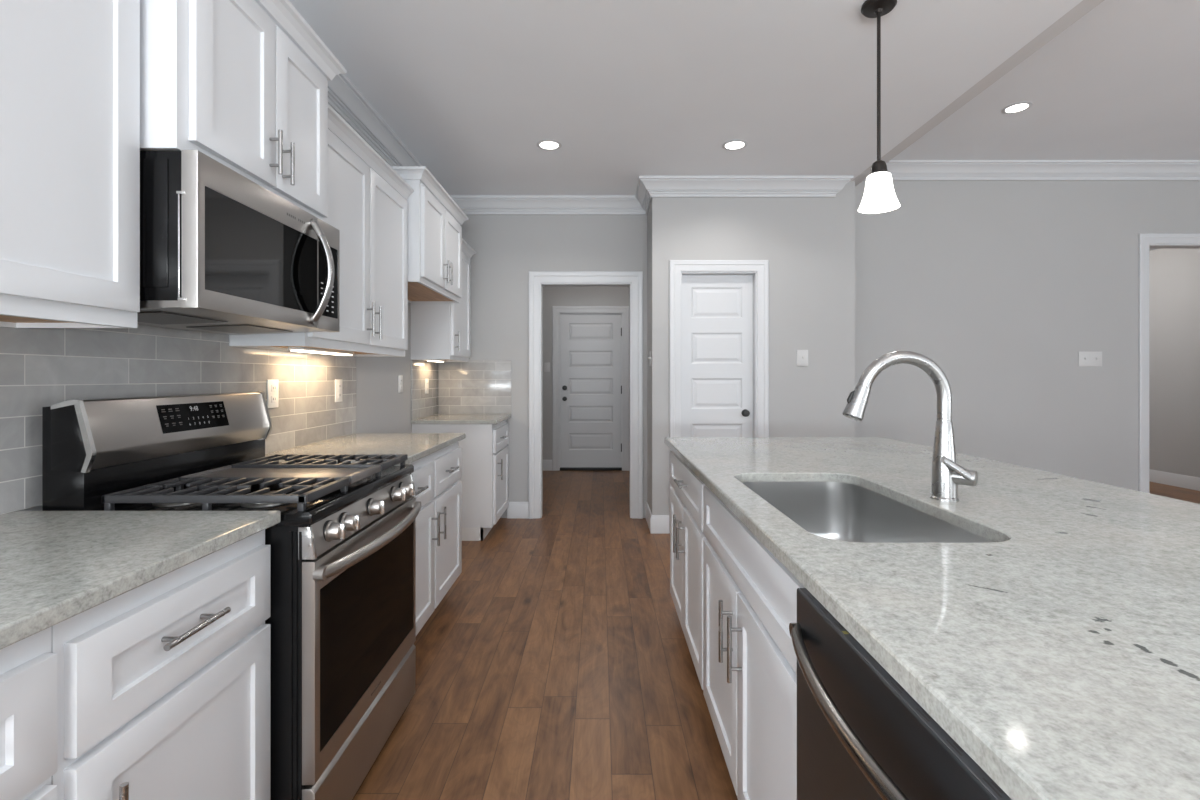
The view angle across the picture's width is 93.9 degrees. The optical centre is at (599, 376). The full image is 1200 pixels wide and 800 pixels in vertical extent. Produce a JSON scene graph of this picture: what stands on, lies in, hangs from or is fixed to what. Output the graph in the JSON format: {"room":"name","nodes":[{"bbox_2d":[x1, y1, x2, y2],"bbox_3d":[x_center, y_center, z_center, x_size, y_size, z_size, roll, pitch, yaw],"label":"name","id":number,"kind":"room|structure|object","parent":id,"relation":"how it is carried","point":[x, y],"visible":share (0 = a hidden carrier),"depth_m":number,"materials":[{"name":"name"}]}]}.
{"room":"kitchen","nodes":[
{"label":"kitchen","id":0,"kind":"room"},
{"bbox_2d":[18,302,411,510],"bbox_3d":[-2.514,-0.160,2.322,2.173,2.800,5.445,0,0,0],"label":"wall","id":1,"kind":"structure","parent":0,"point":[380,408],"depth_m":3.71,"materials":[{"name":"paint"}]},
{"bbox_2d":[0,0,139,327],"bbox_3d":[-1.249,-0.597,1.084,0.354,0.956,0.568,0,0,0],"label":"upper cabinet","id":2,"kind":"object","parent":1,"relation":"attached to","point":[70,69],"visible":1,"depth_m":1.18,"materials":[{"name":"white paint"}]},
{"bbox_2d":[0,324,355,514],"bbox_3d":[-1.423,0.070,1.731,0.008,0.510,3.062,0,0,0],"label":"tile backsplash","id":3,"kind":"structure","parent":1,"relation":"attached to","point":[40,367],"depth_m":1.73,"materials":[{"name":"grey tile"}]},
{"bbox_2d":[267,380,278,407],"bbox_3d":[-1.414,0.072,2.424,0.009,0.122,0.078,0,0,0],"label":"wall outlet","id":4,"kind":"object","parent":3,"relation":"attached to","point":[272,385],"visible":0.97,"depth_m":2.42,"materials":[{"name":"white plastic"}]},
{"bbox_2d":[271,385,275,391],"bbox_3d":[-1.411,0.048,2.424,0.003,0.030,0.034,0,0,0],"label":"receptacle","id":5,"kind":"object","parent":4,"relation":"attached to","point":[273,387],"depth_m":2.42,"materials":[{"name":"white plastic"}]},
{"bbox_2d":[271,396,275,402],"bbox_3d":[-1.411,0.096,2.424,0.003,0.030,0.034,0,0,0],"label":"receptacle","id":6,"kind":"object","parent":4,"relation":"attached to","point":[273,398],"depth_m":2.42,"materials":[{"name":"white plastic"}]},
{"bbox_2d":[335,379,341,401],"bbox_3d":[-1.414,0.074,3.035,0.009,0.122,0.078,0,0,0],"label":"wall outlet","id":7,"kind":"object","parent":3,"relation":"attached to","point":[338,382],"visible":1,"depth_m":3.02,"materials":[{"name":"white plastic"}]},
{"bbox_2d":[140,0,346,222],"bbox_3d":[-1.204,-0.879,1.754,0.444,0.632,0.861,0,0,0],"label":"upper cabinet","id":8,"kind":"object","parent":1,"relation":"attached to","point":[241,84],"visible":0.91,"depth_m":1.61,"materials":[{"name":"white paint"}]},
{"bbox_2d":[137,150,339,334],"bbox_3d":[-1.166,-0.359,1.752,0.498,0.400,0.757,0,0,0],"label":"microwave","id":9,"kind":"object","parent":8,"relation":"attached to","point":[221,252],"visible":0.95,"depth_m":1.51,"materials":[{"name":"silver metal"}]},
{"bbox_2d":[229,104,413,355],"bbox_3d":[-1.249,-0.602,2.696,0.354,0.966,1.103,0,0,0],"label":"upper cabinet","id":10,"kind":"object","parent":1,"relation":"attached to","point":[368,203],"visible":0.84,"depth_m":2.64,"materials":[{"name":"white paint"}]},
{"bbox_2d":[288,347,353,355],"bbox_3d":[-1.315,-0.121,2.670,0.070,0.020,0.500,0,0,0],"label":"light","id":11,"kind":"object","parent":10,"relation":"attached to","point":[293,349],"visible":0.99,"depth_m":2.58,"materials":[{"name":"white plastic"}]},
{"bbox_2d":[291,350,351,355],"bbox_3d":[-1.315,-0.114,2.670,0.054,0.005,0.480,0,0,0],"label":"diffuser","id":12,"kind":"object","parent":11,"relation":"attached to","point":[330,352],"depth_m":2.66,"materials":[{"name":"white plastic"}]},
{"bbox_2d":[398,375,402,392],"bbox_3d":[-1.422,0.050,4.000,0.009,0.122,0.078,0,0,0],"label":"wall outlet","id":13,"kind":"object","parent":1,"relation":"attached to","point":[400,377],"visible":1,"depth_m":3.98,"materials":[{"name":"white plastic"}]},
{"bbox_2d":[391,166,468,302],"bbox_3d":[-1.209,-0.880,3.731,0.434,0.650,1.053,0,0,0],"label":"upper cabinet","id":14,"kind":"object","parent":1,"relation":"attached to","point":[435,220],"visible":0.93,"depth_m":3.53,"materials":[{"name":"white paint"}]},
{"bbox_2d":[411,239,475,361],"bbox_3d":[-1.249,-0.609,4.548,0.354,0.953,0.667,0,0,0],"label":"upper cabinet","id":15,"kind":"object","parent":1,"relation":"attached to","point":[439,331],"visible":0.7,"depth_m":4.21,"materials":[{"name":"white paint"}]},
{"bbox_2d":[426,360,444,361],"bbox_3d":[-1.335,-0.134,4.550,0.070,0.020,0.300,0,0,0],"label":"light","id":16,"kind":"object","parent":15,"relation":"attached to","point":[426,360],"visible":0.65,"depth_m":4.48,"materials":[{"name":"white plastic"}]},
{"bbox_2d":[328,74,852,214],"bbox_3d":[0.269,-1.494,2.263,3.391,0.132,5.325,0,0,0],"label":"trim","id":17,"kind":"structure","parent":1,"relation":"attached to","point":[344,97],"depth_m":4.40,"materials":[{"name":"white paint"}]},
{"bbox_2d":[461,215,646,517],"bbox_3d":[-0.456,-0.160,4.985,1.943,2.800,0.120,0,0,0],"label":"wall","id":18,"kind":"structure","parent":0,"point":[506,247],"depth_m":4.93,"materials":[{"name":"paint"}]},
{"bbox_2d":[411,360,510,419],"bbox_3d":[-1.103,0.088,4.574,0.648,0.474,0.700,0,0,0],"label":"tile backsplash","id":19,"kind":"structure","parent":18,"relation":"attached to","point":[473,386],"depth_m":4.92,"materials":[{"name":"grey tile"}]},
{"bbox_2d":[425,379,428,393],"bbox_3d":[-1.414,0.075,4.580,0.009,0.122,0.078,0,0,0],"label":"wall outlet","id":20,"kind":"object","parent":19,"relation":"attached to","point":[426,380],"visible":1,"depth_m":4.56,"materials":[{"name":"white plastic"}]},
{"bbox_2d":[507,502,528,517],"bbox_3d":[-0.722,1.169,4.918,0.187,0.142,0.015,0,0,0],"label":"baseboard","id":21,"kind":"structure","parent":18,"relation":"attached to","point":[515,509],"depth_m":4.91,"materials":[{"name":"white paint"}]},
{"bbox_2d":[529,271,642,518],"bbox_3d":[-0.126,0.158,4.974,1.001,2.165,0.142,0,0,0],"label":"trim","id":22,"kind":"structure","parent":18,"relation":"attached to","point":[538,280],"depth_m":4.91,"materials":[{"name":"white paint"}]},
{"bbox_2d":[543,287,628,459],"bbox_3d":[0.150,-0.130,6.300,3.100,2.740,2.510,0,0,0],"label":"wall","id":23,"kind":"structure","parent":0,"point":[552,296],"depth_m":7.44,"materials":[{"name":"paint"}]},
{"bbox_2d":[544,363,549,371],"bbox_3d":[-0.700,-0.130,7.426,0.078,0.122,0.017,0,0,0],"label":"light switch","id":24,"kind":"object","parent":23,"relation":"attached to","point":[546,365],"visible":1,"depth_m":7.43,"materials":[{"name":"grey plastic"}]},
{"bbox_2d":[543,460,551,470],"bbox_3d":[-0.968,1.169,6.240,0.665,0.142,2.390,0,0,0],"label":"baseboard","id":25,"kind":"structure","parent":23,"relation":"attached to","point":[547,464],"depth_m":7.42,"materials":[{"name":"white paint"}]},
{"bbox_2d":[552,306,628,470],"bbox_3d":[-0.121,0.150,7.484,1.017,2.180,0.142,0,0,0],"label":"trim","id":26,"kind":"structure","parent":23,"relation":"attached to","point":[556,310],"depth_m":7.42,"materials":[{"name":"white paint"}]},
{"bbox_2d":[560,467,621,470],"bbox_3d":[-0.121,1.225,7.475,0.823,0.030,0.120,0,0,0],"label":"threshold","id":27,"kind":"object","parent":23,"relation":"attached to","point":[561,468],"depth_m":7.42,"materials":[{"name":"black metal"}]},
{"bbox_2d":[560,314,621,466],"bbox_3d":[-0.118,0.182,7.457,0.825,2.046,0.085,0,0,0],"label":"door","id":28,"kind":"structure","parent":23,"relation":"in","point":[590,344],"depth_m":7.46,"materials":[{"name":"white paint"}]},
{"bbox_2d":[289,0,1082,194],"bbox_3d":[-0.800,-1.590,0.512,5.600,0.060,9.025,0,0,0],"label":"ceiling","id":29,"kind":"structure","parent":0,"point":[628,90],"depth_m":2.93,"materials":[{"name":"paint"}]},
{"bbox_2d":[537,140,561,149],"bbox_3d":[-0.341,-1.556,3.760,0.168,0.008,0.168,0,0,0],"label":"recessed light","id":30,"kind":"object","parent":29,"relation":"in","point":[543,144],"visible":1,"depth_m":3.76,"materials":[{"name":"white paint"}]},
{"bbox_2d":[722,140,747,149],"bbox_3d":[0.905,-1.556,3.760,0.168,0.008,0.168,0,0,0],"label":"recessed light","id":31,"kind":"object","parent":29,"relation":"in","point":[733,144],"visible":1,"depth_m":3.76,"materials":[{"name":"white paint"}]},
{"bbox_2d":[858,0,899,213],"bbox_3d":[1.165,-1.133,2.340,0.160,0.854,0.160,0,0,0],"label":"pendant light","id":32,"kind":"object","parent":29,"relation":"hanging from","point":[879,196],"visible":1,"depth_m":2.33,"materials":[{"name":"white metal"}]},
{"bbox_2d":[869,160,887,174],"bbox_3d":[1.165,-0.870,2.340,0.080,0.064,0.080,0,0,0],"label":"socket","id":33,"kind":"object","parent":32,"relation":"attached to","point":[879,167],"depth_m":2.31,"materials":[{"name":"brown metal"}]},
{"bbox_2d":[647,181,854,514],"bbox_3d":[1.221,-0.160,4.688,1.611,2.800,0.474,0,0,0],"label":"wall","id":34,"kind":"structure","parent":0,"point":[808,243],"depth_m":4.45,"materials":[{"name":"paint"}]},
{"bbox_2d":[646,502,668,533],"bbox_3d":[0.475,1.169,4.681,0.149,0.142,0.489,0,0,0],"label":"baseboard","id":35,"kind":"structure","parent":34,"relation":"attached to","point":[657,524],"depth_m":4.44,"materials":[{"name":"white paint"}]},
{"bbox_2d":[682,275,752,436],"bbox_3d":[0.944,0.204,4.511,0.580,2.056,0.090,0,0,0],"label":"door","id":36,"kind":"structure","parent":34,"relation":"in","point":[717,310],"depth_m":4.52,"materials":[{"name":"white paint"}]},
{"bbox_2d":[669,260,768,532],"bbox_3d":[0.944,0.157,4.500,0.784,2.166,0.142,0,0,0],"label":"trim","id":37,"kind":"structure","parent":34,"relation":"attached to","point":[759,269],"depth_m":4.44,"materials":[{"name":"white paint"}]},
{"bbox_2d":[797,350,807,365],"bbox_3d":[1.608,-0.151,4.442,0.090,0.128,0.017,0,0,0],"label":"light switch","id":38,"kind":"object","parent":34,"relation":"attached to","point":[802,355],"visible":1,"depth_m":4.44,"materials":[{"name":"grey plastic"}]},
{"bbox_2d":[352,470,1199,799],"bbox_3d":[1.600,1.270,2.100,10.600,0.060,12.400,0,0,0],"label":"floor","id":39,"kind":"structure","parent":0,"point":[557,664],"depth_m":2.33,"materials":[{"name":"brown wood"}]},
{"bbox_2d":[0,627,56,799],"bbox_3d":[-1.092,0.798,0.567,0.666,0.884,0.534,0,0,0],"label":"base cabinet","id":40,"kind":"object","parent":39,"relation":"on","point":[28,666],"visible":0.75,"depth_m":0.79,"materials":[{"name":"white paint"}]},
{"bbox_2d":[0,511,280,649],"bbox_3d":[-1.103,0.341,0.825,0.647,0.030,1.089,0,0,0],"label":"countertop","id":41,"kind":"structure","parent":40,"relation":"on","point":[56,567],"depth_m":1.05,"materials":[{"name":"grey stone"}]},
{"bbox_2d":[51,530,269,799],"bbox_3d":[-1.092,0.798,1.101,0.666,0.884,0.530,0,0,0],"label":"base cabinet","id":42,"kind":"object","parent":39,"relation":"on","point":[163,684],"visible":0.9,"depth_m":1.05,"materials":[{"name":"white paint"}]},
{"bbox_2d":[42,391,420,799],"bbox_3d":[-1.015,0.647,1.754,0.763,1.186,0.763,0,0,0],"label":"gas range","id":43,"kind":"object","parent":39,"relation":"on","point":[342,620],"visible":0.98,"depth_m":1.53,"materials":[{"name":"silver metal"}]},
{"bbox_2d":[93,464,413,526],"bbox_3d":[-1.004,0.350,1.754,0.592,0.036,0.757,0,0,0],"label":"cooktop","id":44,"kind":"object","parent":43,"relation":"in","point":[322,511],"depth_m":1.48,"materials":[{"name":"black metal"}]},
{"bbox_2d":[410,441,461,635],"bbox_3d":[-1.092,0.798,2.692,0.666,0.884,1.095,0,0,0],"label":"base cabinet","id":45,"kind":"object","parent":39,"relation":"on","point":[436,476],"visible":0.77,"depth_m":2.73,"materials":[{"name":"white paint"}]},
{"bbox_2d":[265,433,465,465],"bbox_3d":[-1.103,0.341,2.695,0.647,0.030,1.107,0,0,0],"label":"countertop","id":46,"kind":"structure","parent":45,"relation":"on","point":[416,446],"depth_m":2.71,"materials":[{"name":"grey stone"}]},
{"bbox_2d":[412,420,508,540],"bbox_3d":[-1.092,0.798,4.572,0.666,0.884,0.665,0,0,0],"label":"base cabinet","id":47,"kind":"object","parent":39,"relation":"on","point":[485,450],"visible":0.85,"depth_m":4.24,"materials":[{"name":"white paint"}]},
{"bbox_2d":[411,414,510,423],"bbox_3d":[-1.103,0.341,4.572,0.647,0.030,0.700,0,0,0],"label":"countertop","id":48,"kind":"structure","parent":47,"relation":"on","point":[438,418],"depth_m":4.30,"materials":[{"name":"grey stone"}]},
{"bbox_2d":[670,451,706,689],"bbox_3d":[0.657,0.798,2.478,0.656,0.884,0.954,0,0,0],"label":"base cabinet","id":49,"kind":"object","parent":39,"relation":"on","point":[687,536],"visible":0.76,"depth_m":2.38,"materials":[{"name":"white paint"}]},
{"bbox_2d":[703,486,804,799],"bbox_3d":[0.657,0.798,1.502,0.656,0.884,0.992,0,0,0],"label":"base cabinet","id":50,"kind":"object","parent":39,"relation":"on","point":[750,597],"visible":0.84,"depth_m":1.41,"materials":[{"name":"white paint"}]},
{"bbox_2d":[664,437,1199,799],"bbox_3d":[0.946,0.341,1.695,1.198,0.030,2.670,0,0,0],"label":"countertop","id":51,"kind":"structure","parent":50,"relation":"on","point":[1060,653],"depth_m":0.82,"materials":[{"name":"grey stone"}]},
{"bbox_2d":[741,482,993,542],"bbox_3d":[0.645,0.466,1.505,0.454,0.220,0.844,0,0,0],"label":"sink","id":52,"kind":"object","parent":51,"relation":"in","point":[839,511],"visible":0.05,"depth_m":1.85,"materials":[{"name":"grey metal"}]},
{"bbox_2d":[842,351,977,500],"bbox_3d":[0.816,0.128,1.485,0.343,0.396,0.097,0,0,0],"label":"kitchen faucet","id":53,"kind":"object","parent":51,"relation":"on","point":[946,473],"visible":1,"depth_m":1.48,"materials":[{"name":"silver metal"}]},
{"bbox_2d":[789,588,1011,799],"bbox_3d":[0.628,0.806,0.697,0.663,0.868,0.603,0,0,0],"label":"dishwasher","id":54,"kind":"object","parent":39,"relation":"on","point":[861,735],"visible":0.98,"depth_m":0.74,"materials":[{"name":"black"}]},
{"bbox_2d":[852,0,1103,185],"bbox_3d":[2.045,-1.718,0.400,0.090,0.317,8.800,0,0,0],"label":"beam","id":55,"kind":"structure","parent":0,"point":[1085,6],"depth_m":2.88,"materials":[{"name":"paint"}]},
{"bbox_2d":[855,180,1199,490],"bbox_3d":[4.284,-0.288,4.860,4.513,3.057,0.120,0,0,0],"label":"wall","id":56,"kind":"structure","parent":0,"point":[1002,285],"depth_m":4.80,"materials":[{"name":"paint"}]},
{"bbox_2d":[865,160,1199,179],"bbox_3d":[4.315,-1.751,4.744,4.450,0.132,0.112,0,0,0],"label":"trim","id":57,"kind":"structure","parent":56,"relation":"attached to","point":[899,169],"depth_m":4.73,"materials":[{"name":"white paint"}]},
{"bbox_2d":[1078,352,1101,365],"bbox_3d":[4.200,-0.154,4.792,0.200,0.128,0.017,0,0,0],"label":"light switch","id":58,"kind":"object","parent":56,"relation":"attached to","point":[1084,358],"visible":1,"depth_m":4.79,"materials":[{"name":"grey plastic"}]},
{"bbox_2d":[1138,234,1199,492],"bbox_3d":[5.159,0.007,4.849,1.093,2.465,0.142,0,0,0],"label":"trim","id":59,"kind":"structure","parent":56,"relation":"attached to","point":[1146,242],"depth_m":4.79,"materials":[{"name":"white paint"}]},
{"bbox_2d":[891,0,1199,159],"bbox_3d":[4.365,-1.847,0.450,4.550,0.060,8.900,0,0,0],"label":"ceiling","id":60,"kind":"structure","parent":0,"point":[1121,82],"depth_m":3.67,"materials":[{"name":"paint"}]},
{"bbox_2d":[1002,102,1032,113],"bbox_3d":[2.810,-1.813,3.775,0.168,0.008,0.168,0,0,0],"label":"recessed light","id":61,"kind":"object","parent":60,"relation":"in","point":[1020,106],"visible":1,"depth_m":3.77,"materials":[{"name":"white paint"}]},
{"bbox_2d":[1149,249,1199,477],"bbox_3d":[5.070,-0.130,6.510,3.140,2.740,3.180,0,0,0],"label":"wall","id":62,"kind":"structure","parent":0,"point":[1174,274],"depth_m":6.36,"materials":[{"name":"paint"}]},
{"bbox_2d":[1149,469,1199,490],"bbox_3d":[5.070,1.169,6.460,2.940,0.142,3.080,0,0,0],"label":"baseboard","id":63,"kind":"structure","parent":62,"relation":"attached to","point":[1178,480],"depth_m":6.35,"materials":[{"name":"white paint"}]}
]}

